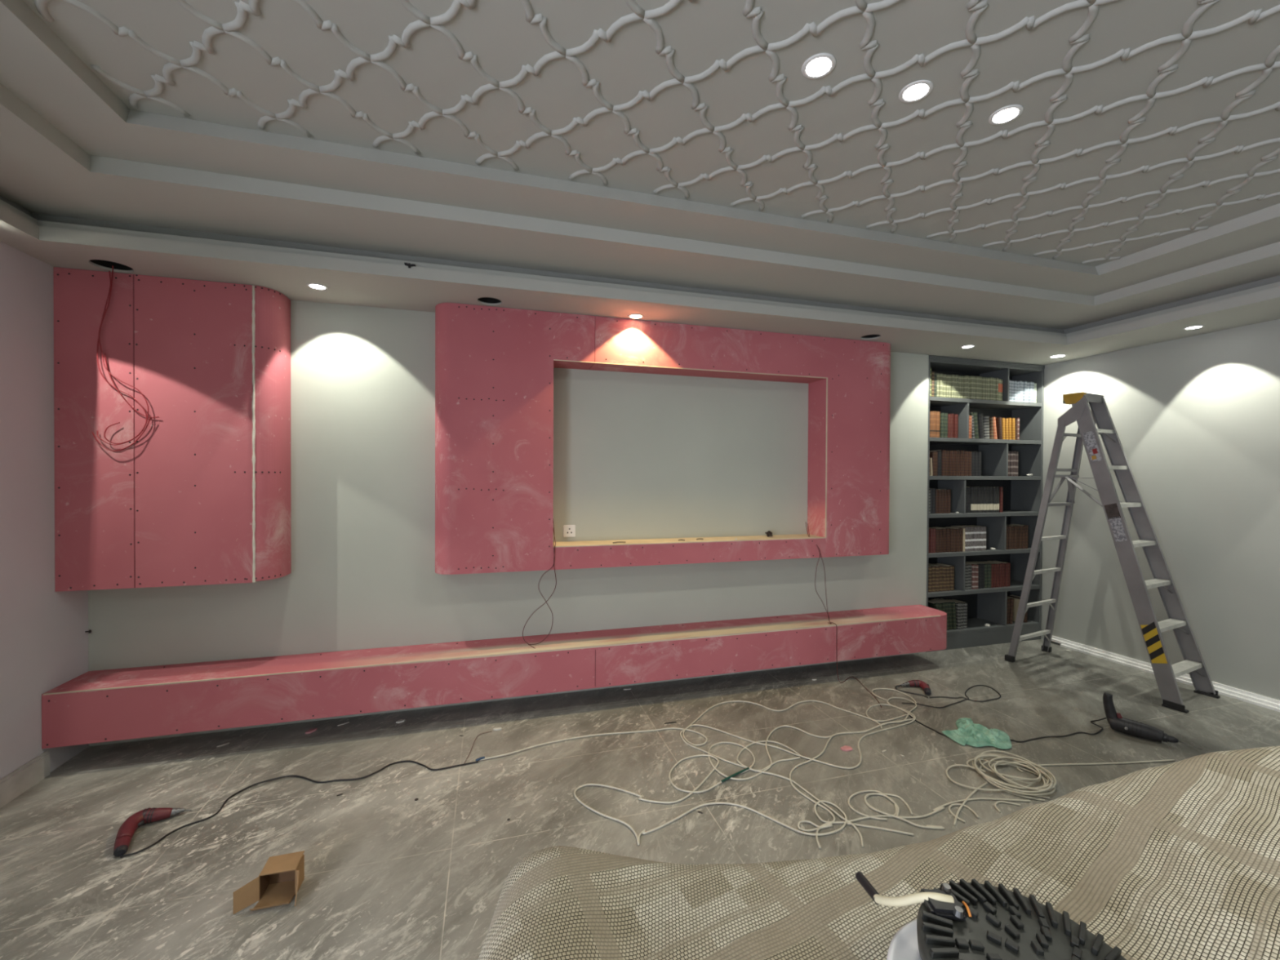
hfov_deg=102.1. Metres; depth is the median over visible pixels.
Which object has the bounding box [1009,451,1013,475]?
book
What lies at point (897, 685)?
power cord
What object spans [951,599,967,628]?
book
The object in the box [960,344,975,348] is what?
recessed light
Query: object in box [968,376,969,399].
book
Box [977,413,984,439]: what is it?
book
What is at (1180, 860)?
woven rug
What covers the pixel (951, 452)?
book
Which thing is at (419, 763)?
power cord
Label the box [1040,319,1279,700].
wall
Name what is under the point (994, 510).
book
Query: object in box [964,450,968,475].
book
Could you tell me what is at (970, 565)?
book
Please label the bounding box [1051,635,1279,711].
baseboard
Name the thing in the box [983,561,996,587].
book
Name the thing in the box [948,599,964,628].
book
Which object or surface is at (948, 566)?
book
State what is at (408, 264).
clip
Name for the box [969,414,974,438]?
book
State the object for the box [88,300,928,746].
wall
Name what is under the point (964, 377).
book
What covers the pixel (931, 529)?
book
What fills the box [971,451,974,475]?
book
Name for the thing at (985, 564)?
book
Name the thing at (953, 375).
book
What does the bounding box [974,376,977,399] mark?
book
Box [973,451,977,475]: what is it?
book
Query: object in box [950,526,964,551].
book
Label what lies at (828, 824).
cable
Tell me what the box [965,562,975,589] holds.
book
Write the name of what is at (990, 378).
book
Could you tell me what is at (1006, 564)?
book
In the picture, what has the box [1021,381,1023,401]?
book
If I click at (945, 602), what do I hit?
book
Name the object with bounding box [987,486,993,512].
book
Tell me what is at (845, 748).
chip
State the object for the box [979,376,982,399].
book
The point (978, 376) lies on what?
book
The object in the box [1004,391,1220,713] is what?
stepladder
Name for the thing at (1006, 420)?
book
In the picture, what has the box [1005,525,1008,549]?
book
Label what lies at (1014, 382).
book
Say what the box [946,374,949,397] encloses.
book
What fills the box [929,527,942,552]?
book
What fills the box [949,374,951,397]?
book
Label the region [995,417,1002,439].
book
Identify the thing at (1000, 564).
book
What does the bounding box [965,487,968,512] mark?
book
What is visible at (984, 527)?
book
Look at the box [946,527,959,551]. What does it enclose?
book
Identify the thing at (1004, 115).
recessed light
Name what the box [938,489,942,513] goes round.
book
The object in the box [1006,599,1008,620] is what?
book
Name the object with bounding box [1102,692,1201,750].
drill
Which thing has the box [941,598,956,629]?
book
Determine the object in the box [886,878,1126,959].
fitting
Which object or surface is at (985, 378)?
book
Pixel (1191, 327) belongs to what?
recessed light
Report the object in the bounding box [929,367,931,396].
book
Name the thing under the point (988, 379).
book
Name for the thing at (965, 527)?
book
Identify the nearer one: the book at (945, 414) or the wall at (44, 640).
the wall at (44, 640)
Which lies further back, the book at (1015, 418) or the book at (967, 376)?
the book at (1015, 418)
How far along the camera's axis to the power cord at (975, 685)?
3.83 m
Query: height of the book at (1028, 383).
0.211 m
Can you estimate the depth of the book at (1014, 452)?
5.21 m
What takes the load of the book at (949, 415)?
on the bookcase
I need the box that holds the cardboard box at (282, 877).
[233,850,304,914]
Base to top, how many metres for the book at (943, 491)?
0.230 m
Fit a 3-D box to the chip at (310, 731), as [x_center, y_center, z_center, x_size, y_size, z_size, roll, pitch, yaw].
[-2.105,1.606,3.312,0.033,0.010,0.071,0,1,24]
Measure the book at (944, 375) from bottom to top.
0.229 m
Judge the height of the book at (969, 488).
0.247 m
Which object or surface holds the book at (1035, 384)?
on the bookcase
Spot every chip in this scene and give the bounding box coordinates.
[305,728,317,733]
[395,719,404,723]
[493,727,502,730]
[840,745,853,751]
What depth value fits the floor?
2.69 m
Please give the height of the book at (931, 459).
0.170 m
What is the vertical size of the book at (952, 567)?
0.238 m
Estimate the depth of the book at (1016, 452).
5.22 m
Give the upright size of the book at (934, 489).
0.240 m
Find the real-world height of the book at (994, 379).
0.226 m
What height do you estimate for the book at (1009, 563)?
0.234 m
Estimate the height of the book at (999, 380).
0.222 m
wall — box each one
[0,241,88,778]
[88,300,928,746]
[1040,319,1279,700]
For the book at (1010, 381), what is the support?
on the bookcase
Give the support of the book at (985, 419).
on the bookcase
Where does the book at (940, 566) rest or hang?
on the bookcase
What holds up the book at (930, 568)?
on the bookcase
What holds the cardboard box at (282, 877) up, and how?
on the floor
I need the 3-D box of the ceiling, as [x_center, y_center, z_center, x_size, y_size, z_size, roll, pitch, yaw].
[1.264,-1.349,1.200,7.933,0.411,7.028,0,1,-16]
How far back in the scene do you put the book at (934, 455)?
4.94 m
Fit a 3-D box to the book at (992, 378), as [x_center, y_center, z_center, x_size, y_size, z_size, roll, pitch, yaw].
[3.469,-0.898,5.198,0.028,0.229,0.170,0,1,-16]
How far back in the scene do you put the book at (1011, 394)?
5.19 m
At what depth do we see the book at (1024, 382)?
5.24 m
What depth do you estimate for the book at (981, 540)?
5.10 m
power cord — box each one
[120,760,478,857]
[895,684,928,697]
[902,684,1000,708]
[906,712,1106,742]
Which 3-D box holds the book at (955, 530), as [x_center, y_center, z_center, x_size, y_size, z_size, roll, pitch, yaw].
[3.031,0.584,5.085,0.037,0.221,0.170,0,1,-16]
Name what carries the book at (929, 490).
on the bookcase
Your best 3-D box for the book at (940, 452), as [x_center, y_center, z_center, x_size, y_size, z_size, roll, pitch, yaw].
[2.853,-0.161,5.034,0.046,0.240,0.170,0,1,-16]
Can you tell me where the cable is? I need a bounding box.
[475,688,1031,848]
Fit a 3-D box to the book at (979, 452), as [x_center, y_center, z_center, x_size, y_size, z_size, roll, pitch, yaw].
[3.320,-0.161,5.167,0.041,0.242,0.170,0,1,-16]
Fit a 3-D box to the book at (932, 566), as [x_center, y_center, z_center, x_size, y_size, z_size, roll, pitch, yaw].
[2.787,0.947,5.021,0.043,0.242,0.170,0,1,-16]
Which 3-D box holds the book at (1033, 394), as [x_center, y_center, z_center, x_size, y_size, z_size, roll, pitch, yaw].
[3.985,-0.889,5.354,0.034,0.214,0.170,0,1,-16]
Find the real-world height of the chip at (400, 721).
0.011 m
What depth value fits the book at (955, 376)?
4.99 m
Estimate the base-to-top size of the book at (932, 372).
0.245 m
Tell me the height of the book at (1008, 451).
0.249 m
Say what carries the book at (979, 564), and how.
on the bookcase
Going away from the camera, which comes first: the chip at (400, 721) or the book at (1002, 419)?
the chip at (400, 721)
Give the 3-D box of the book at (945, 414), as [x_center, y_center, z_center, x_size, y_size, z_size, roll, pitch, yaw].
[2.917,-0.523,5.040,0.039,0.238,0.170,0,1,-16]
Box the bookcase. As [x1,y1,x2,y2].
[925,355,1044,652]
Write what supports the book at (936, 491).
on the bookcase
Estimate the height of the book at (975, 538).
0.236 m
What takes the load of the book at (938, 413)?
on the bookcase
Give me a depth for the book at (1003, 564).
5.18 m
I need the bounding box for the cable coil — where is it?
[945,750,1175,801]
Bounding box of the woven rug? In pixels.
[478,746,1279,959]
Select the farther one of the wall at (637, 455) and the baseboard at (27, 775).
the wall at (637, 455)
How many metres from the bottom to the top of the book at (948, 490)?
0.231 m
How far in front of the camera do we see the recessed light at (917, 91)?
1.93 m
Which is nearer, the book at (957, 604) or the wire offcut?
the wire offcut
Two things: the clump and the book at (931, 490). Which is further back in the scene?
the book at (931, 490)
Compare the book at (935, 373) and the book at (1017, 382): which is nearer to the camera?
the book at (935, 373)
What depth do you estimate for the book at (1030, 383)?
5.25 m
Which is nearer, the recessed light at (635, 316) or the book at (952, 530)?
the recessed light at (635, 316)
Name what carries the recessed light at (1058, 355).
in the ceiling
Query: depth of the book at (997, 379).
5.13 m
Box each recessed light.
[306,283,328,289]
[627,313,644,319]
[801,53,835,79]
[898,80,933,102]
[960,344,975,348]
[987,104,1023,124]
[1048,354,1066,358]
[1182,324,1204,329]
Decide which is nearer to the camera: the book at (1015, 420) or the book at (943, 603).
the book at (943, 603)
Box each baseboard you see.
[0,750,49,808]
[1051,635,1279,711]
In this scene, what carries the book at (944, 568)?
on the bookcase
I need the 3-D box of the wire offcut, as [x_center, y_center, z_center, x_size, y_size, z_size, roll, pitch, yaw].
[-1.007,1.613,3.138,0.065,0.005,0.383,0,1,8]
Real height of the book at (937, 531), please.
0.225 m
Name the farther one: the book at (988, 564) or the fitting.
the book at (988, 564)
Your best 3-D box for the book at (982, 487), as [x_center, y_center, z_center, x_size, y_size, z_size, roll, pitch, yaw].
[3.356,0.194,5.180,0.039,0.254,0.170,0,1,-16]
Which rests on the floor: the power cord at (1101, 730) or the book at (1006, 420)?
the power cord at (1101, 730)
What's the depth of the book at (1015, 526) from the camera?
5.22 m
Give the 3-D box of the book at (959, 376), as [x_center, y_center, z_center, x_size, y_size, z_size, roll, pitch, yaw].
[3.076,-0.897,5.090,0.028,0.225,0.170,0,1,-16]
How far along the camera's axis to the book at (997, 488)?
5.15 m
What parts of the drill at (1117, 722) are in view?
handle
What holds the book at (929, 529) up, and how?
on the bookcase
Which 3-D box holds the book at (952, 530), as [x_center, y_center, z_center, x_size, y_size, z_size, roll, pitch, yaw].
[2.995,0.582,5.072,0.037,0.225,0.170,0,1,-16]
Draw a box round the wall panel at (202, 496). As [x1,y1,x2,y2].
[53,266,291,591]
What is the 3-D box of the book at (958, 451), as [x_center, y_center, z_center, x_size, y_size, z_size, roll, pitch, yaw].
[3.068,-0.162,5.098,0.043,0.244,0.170,0,1,-16]
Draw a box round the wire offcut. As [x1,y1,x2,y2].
[464,730,492,763]
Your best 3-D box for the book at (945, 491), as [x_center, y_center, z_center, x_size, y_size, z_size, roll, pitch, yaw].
[2.926,0.207,5.058,0.035,0.227,0.170,0,1,-16]
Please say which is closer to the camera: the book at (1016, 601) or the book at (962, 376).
the book at (962, 376)
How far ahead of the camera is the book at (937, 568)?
4.95 m
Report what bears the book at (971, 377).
on the bookcase
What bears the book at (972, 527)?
on the bookcase
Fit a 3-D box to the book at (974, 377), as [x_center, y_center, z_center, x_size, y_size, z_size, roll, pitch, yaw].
[3.245,-0.899,5.136,0.028,0.232,0.170,0,1,-16]
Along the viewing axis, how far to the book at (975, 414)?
5.07 m
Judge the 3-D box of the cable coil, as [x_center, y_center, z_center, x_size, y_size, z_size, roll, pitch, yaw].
[2.382,1.607,2.945,1.440,0.063,0.424,0,1,-16]
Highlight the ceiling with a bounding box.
[0,0,1279,364]
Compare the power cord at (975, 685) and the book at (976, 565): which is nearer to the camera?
the power cord at (975, 685)
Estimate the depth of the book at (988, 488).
5.12 m
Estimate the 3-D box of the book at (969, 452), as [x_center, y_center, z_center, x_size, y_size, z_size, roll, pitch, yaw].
[3.198,-0.161,5.127,0.043,0.242,0.170,0,1,-16]
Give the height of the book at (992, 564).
0.236 m
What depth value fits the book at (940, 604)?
4.97 m
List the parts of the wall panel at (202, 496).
board panel, board panel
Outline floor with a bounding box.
[0,639,1279,959]
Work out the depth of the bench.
3.40 m
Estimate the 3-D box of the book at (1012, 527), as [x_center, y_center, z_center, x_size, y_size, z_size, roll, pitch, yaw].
[3.732,0.582,5.292,0.037,0.229,0.170,0,1,-16]
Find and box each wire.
[91,265,159,451]
[522,524,556,648]
[805,523,881,706]
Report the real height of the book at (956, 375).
0.231 m
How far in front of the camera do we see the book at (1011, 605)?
5.21 m
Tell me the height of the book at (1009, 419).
0.222 m
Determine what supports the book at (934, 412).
on the bookcase
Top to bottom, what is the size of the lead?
0.046 m
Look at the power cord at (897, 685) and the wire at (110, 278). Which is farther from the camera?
the power cord at (897, 685)
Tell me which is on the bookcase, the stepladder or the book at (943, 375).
the book at (943, 375)
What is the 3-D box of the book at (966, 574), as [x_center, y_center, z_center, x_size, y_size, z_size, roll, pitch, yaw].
[3.174,0.951,5.134,0.043,0.236,0.170,0,1,-16]
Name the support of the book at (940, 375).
on the bookcase
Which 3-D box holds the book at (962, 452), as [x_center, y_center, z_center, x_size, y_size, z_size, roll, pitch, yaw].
[3.112,-0.164,5.106,0.043,0.249,0.170,0,1,-16]
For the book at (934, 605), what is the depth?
4.99 m
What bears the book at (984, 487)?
on the bookcase
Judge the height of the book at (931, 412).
0.249 m
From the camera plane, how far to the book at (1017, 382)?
5.21 m
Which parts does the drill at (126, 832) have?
handle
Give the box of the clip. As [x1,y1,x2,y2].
[404,262,415,268]
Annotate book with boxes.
[928,488,933,513]
[928,488,935,513]
[928,489,930,513]
[928,527,935,552]
[928,528,930,553]
[928,528,933,553]
[928,563,942,591]
[928,564,935,591]
[928,566,932,592]
[928,600,938,609]
[928,600,942,610]
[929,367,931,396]
[929,411,933,437]
[929,449,946,475]
[929,451,937,475]
[929,457,932,475]
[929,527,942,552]
[929,564,939,591]
[929,599,945,612]
[931,371,934,396]
[932,527,946,552]
[933,372,937,396]
[933,411,936,437]
[933,450,942,475]
[933,526,950,552]
[933,598,949,630]
[935,488,944,513]
[935,489,938,513]
[935,528,939,552]
[935,564,946,591]
[936,373,939,396]
[936,411,940,437]
[936,563,950,591]
[937,563,954,591]
[937,598,952,629]
[938,373,942,397]
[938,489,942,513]
[939,413,944,437]
[941,488,951,513]
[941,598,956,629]
[942,374,943,397]
[943,374,946,397]
[944,413,947,437]
[944,489,947,513]
[945,527,954,551]
[945,599,960,629]
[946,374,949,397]
[946,450,949,475]
[946,526,963,551]
[946,527,956,551]
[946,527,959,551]
[947,413,951,437]
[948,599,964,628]
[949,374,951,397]
[949,450,953,475]
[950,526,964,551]
[951,374,954,397]
[951,413,954,437]
[951,525,968,551]
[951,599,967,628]
[953,413,958,438]
[953,450,957,475]
[954,375,956,398]
[955,374,958,398]
[956,450,959,475]
[958,375,960,398]
[958,525,971,551]
[960,375,963,398]
[960,450,964,475]
[962,524,977,551]
[962,525,973,551]
[963,376,966,398]
[964,375,968,398]
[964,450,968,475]
[964,524,980,551]
[964,564,968,589]
[965,486,974,512]
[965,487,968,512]
[965,561,981,588]
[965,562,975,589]
[965,563,971,589]
[967,451,971,475]
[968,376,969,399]
[968,412,978,438]
[968,415,972,438]
[968,487,970,512]
[968,524,983,551]
[968,562,978,589]
[969,376,973,399]
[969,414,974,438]
[969,524,986,550]
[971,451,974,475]
[971,561,984,588]
[973,376,975,399]
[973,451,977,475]
[973,561,987,588]
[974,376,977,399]
[974,486,977,512]
[976,486,981,512]
[977,376,979,399]
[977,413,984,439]
[977,451,981,475]
[977,561,991,587]
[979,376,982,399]
[981,377,984,399]
[981,486,983,512]
[981,561,994,587]
[982,415,989,439]
[983,486,987,512]
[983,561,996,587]
[984,377,986,399]
[985,486,990,512]
[985,560,1002,586]
[986,377,989,399]
[986,561,999,586]
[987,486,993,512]
[988,560,1004,586]
[989,377,991,399]
[989,417,993,439]
[991,377,993,399]
[991,486,1003,512]
[992,416,997,439]
[992,487,996,512]
[993,377,995,399]
[994,560,1010,586]
[995,377,998,400]
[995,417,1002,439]
[996,487,999,512]
[998,378,1000,400]
[998,561,1008,586]
[1000,379,1002,400]
[1001,417,1004,439]
[1004,417,1011,439]
[1004,418,1008,439]
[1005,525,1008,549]
[1006,524,1017,549]
[1006,524,1022,548]
[1006,595,1019,621]
[1006,596,1013,623]
[1006,598,1010,623]
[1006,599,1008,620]
[1007,525,1011,549]
[1008,380,1011,400]
[1008,451,1009,475]
[1008,594,1027,622]
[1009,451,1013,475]
[1009,524,1028,548]
[1010,380,1013,401]
[1010,524,1018,548]
[1011,417,1015,439]
[1011,526,1013,549]
[1013,381,1016,401]
[1013,451,1015,475]
[1014,417,1019,439]
[1014,418,1017,439]
[1015,451,1018,475]
[1015,524,1025,548]
[1016,381,1018,401]
[1018,381,1022,401]
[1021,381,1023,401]
[1023,381,1026,402]
[1026,382,1029,402]
[1029,382,1032,402]
[1031,382,1034,402]
[1034,383,1036,402]
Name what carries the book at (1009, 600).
on the bookcase
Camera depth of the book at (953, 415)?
4.99 m
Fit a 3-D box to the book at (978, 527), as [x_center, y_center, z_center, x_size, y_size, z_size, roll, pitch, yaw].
[3.313,0.578,5.172,0.038,0.236,0.170,0,1,-16]
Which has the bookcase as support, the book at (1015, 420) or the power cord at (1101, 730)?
the book at (1015, 420)
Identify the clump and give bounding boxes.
[764,530,772,537]
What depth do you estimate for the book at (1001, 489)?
5.16 m
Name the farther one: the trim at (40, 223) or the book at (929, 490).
the book at (929, 490)
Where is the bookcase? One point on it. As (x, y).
(1022, 493)
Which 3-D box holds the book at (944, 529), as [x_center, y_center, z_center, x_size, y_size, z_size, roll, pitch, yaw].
[2.910,0.581,5.055,0.043,0.227,0.170,0,1,-16]
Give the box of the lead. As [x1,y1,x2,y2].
[855,871,971,916]
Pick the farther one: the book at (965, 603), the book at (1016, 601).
the book at (1016, 601)
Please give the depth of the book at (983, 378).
5.09 m
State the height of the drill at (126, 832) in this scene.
0.064 m
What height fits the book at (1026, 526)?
0.236 m
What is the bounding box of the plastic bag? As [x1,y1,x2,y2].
[942,717,1011,749]
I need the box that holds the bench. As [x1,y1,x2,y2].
[41,604,946,748]
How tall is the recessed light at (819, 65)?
0.004 m
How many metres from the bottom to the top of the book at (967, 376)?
0.231 m
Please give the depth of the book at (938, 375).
4.94 m
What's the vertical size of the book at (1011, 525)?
0.233 m
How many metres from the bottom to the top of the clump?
0.050 m
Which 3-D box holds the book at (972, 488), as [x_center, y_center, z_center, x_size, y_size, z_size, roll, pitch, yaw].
[3.240,0.194,5.145,0.039,0.256,0.170,0,1,-16]
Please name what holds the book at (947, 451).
on the bookcase
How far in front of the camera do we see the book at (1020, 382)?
5.21 m
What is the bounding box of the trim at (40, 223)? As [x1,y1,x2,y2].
[0,199,1279,337]
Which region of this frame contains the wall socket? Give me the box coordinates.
[563,524,575,537]
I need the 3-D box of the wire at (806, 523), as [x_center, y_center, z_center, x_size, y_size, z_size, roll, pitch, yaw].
[1.667,0.989,4.092,0.307,1.266,0.760,0,1,-30]
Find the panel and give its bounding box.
[435,302,890,574]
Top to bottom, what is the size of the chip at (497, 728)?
0.012 m
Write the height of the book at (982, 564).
0.239 m
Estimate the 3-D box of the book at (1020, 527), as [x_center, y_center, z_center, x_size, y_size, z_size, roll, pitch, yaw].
[3.842,0.581,5.323,0.037,0.231,0.170,0,1,-16]
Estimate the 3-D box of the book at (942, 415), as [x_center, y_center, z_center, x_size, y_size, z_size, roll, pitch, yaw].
[2.878,-0.524,5.030,0.039,0.240,0.170,0,1,-16]
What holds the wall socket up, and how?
attached to the wall at (637, 455)
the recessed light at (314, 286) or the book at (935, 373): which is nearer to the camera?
the recessed light at (314, 286)
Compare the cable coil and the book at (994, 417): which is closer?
the cable coil
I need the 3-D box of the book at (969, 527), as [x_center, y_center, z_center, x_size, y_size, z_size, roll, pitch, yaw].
[3.201,0.578,5.136,0.038,0.235,0.170,0,1,-16]
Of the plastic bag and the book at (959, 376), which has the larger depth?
the book at (959, 376)
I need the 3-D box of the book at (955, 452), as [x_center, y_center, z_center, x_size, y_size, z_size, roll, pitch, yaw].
[3.028,-0.162,5.075,0.043,0.244,0.170,0,1,-16]
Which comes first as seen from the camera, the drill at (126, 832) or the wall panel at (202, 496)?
the drill at (126, 832)
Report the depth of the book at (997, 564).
5.16 m
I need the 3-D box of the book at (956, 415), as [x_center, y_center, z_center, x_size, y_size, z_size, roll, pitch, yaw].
[3.037,-0.519,5.073,0.039,0.232,0.170,0,1,-16]
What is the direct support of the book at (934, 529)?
on the bookcase
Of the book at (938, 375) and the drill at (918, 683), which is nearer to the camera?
the drill at (918, 683)
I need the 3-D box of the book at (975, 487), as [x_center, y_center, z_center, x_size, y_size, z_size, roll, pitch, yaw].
[3.278,0.195,5.159,0.039,0.254,0.170,0,1,-16]
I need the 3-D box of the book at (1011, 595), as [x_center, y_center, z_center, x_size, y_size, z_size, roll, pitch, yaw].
[3.913,1.328,5.352,0.041,0.245,0.170,0,1,-16]
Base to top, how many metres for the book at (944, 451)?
0.249 m
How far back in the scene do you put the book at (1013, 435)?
5.20 m
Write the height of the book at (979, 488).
0.254 m
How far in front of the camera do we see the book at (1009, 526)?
5.19 m
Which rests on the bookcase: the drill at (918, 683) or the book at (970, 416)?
the book at (970, 416)
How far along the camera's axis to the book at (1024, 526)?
5.25 m
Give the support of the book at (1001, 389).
on the bookcase
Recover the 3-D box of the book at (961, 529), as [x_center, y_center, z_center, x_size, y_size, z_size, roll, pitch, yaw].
[3.104,0.583,5.108,0.037,0.225,0.170,0,1,-16]
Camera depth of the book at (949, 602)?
5.01 m
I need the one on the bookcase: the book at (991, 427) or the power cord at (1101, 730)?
the book at (991, 427)
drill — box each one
[113,807,191,856]
[897,680,931,695]
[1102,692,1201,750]
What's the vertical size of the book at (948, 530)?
0.229 m

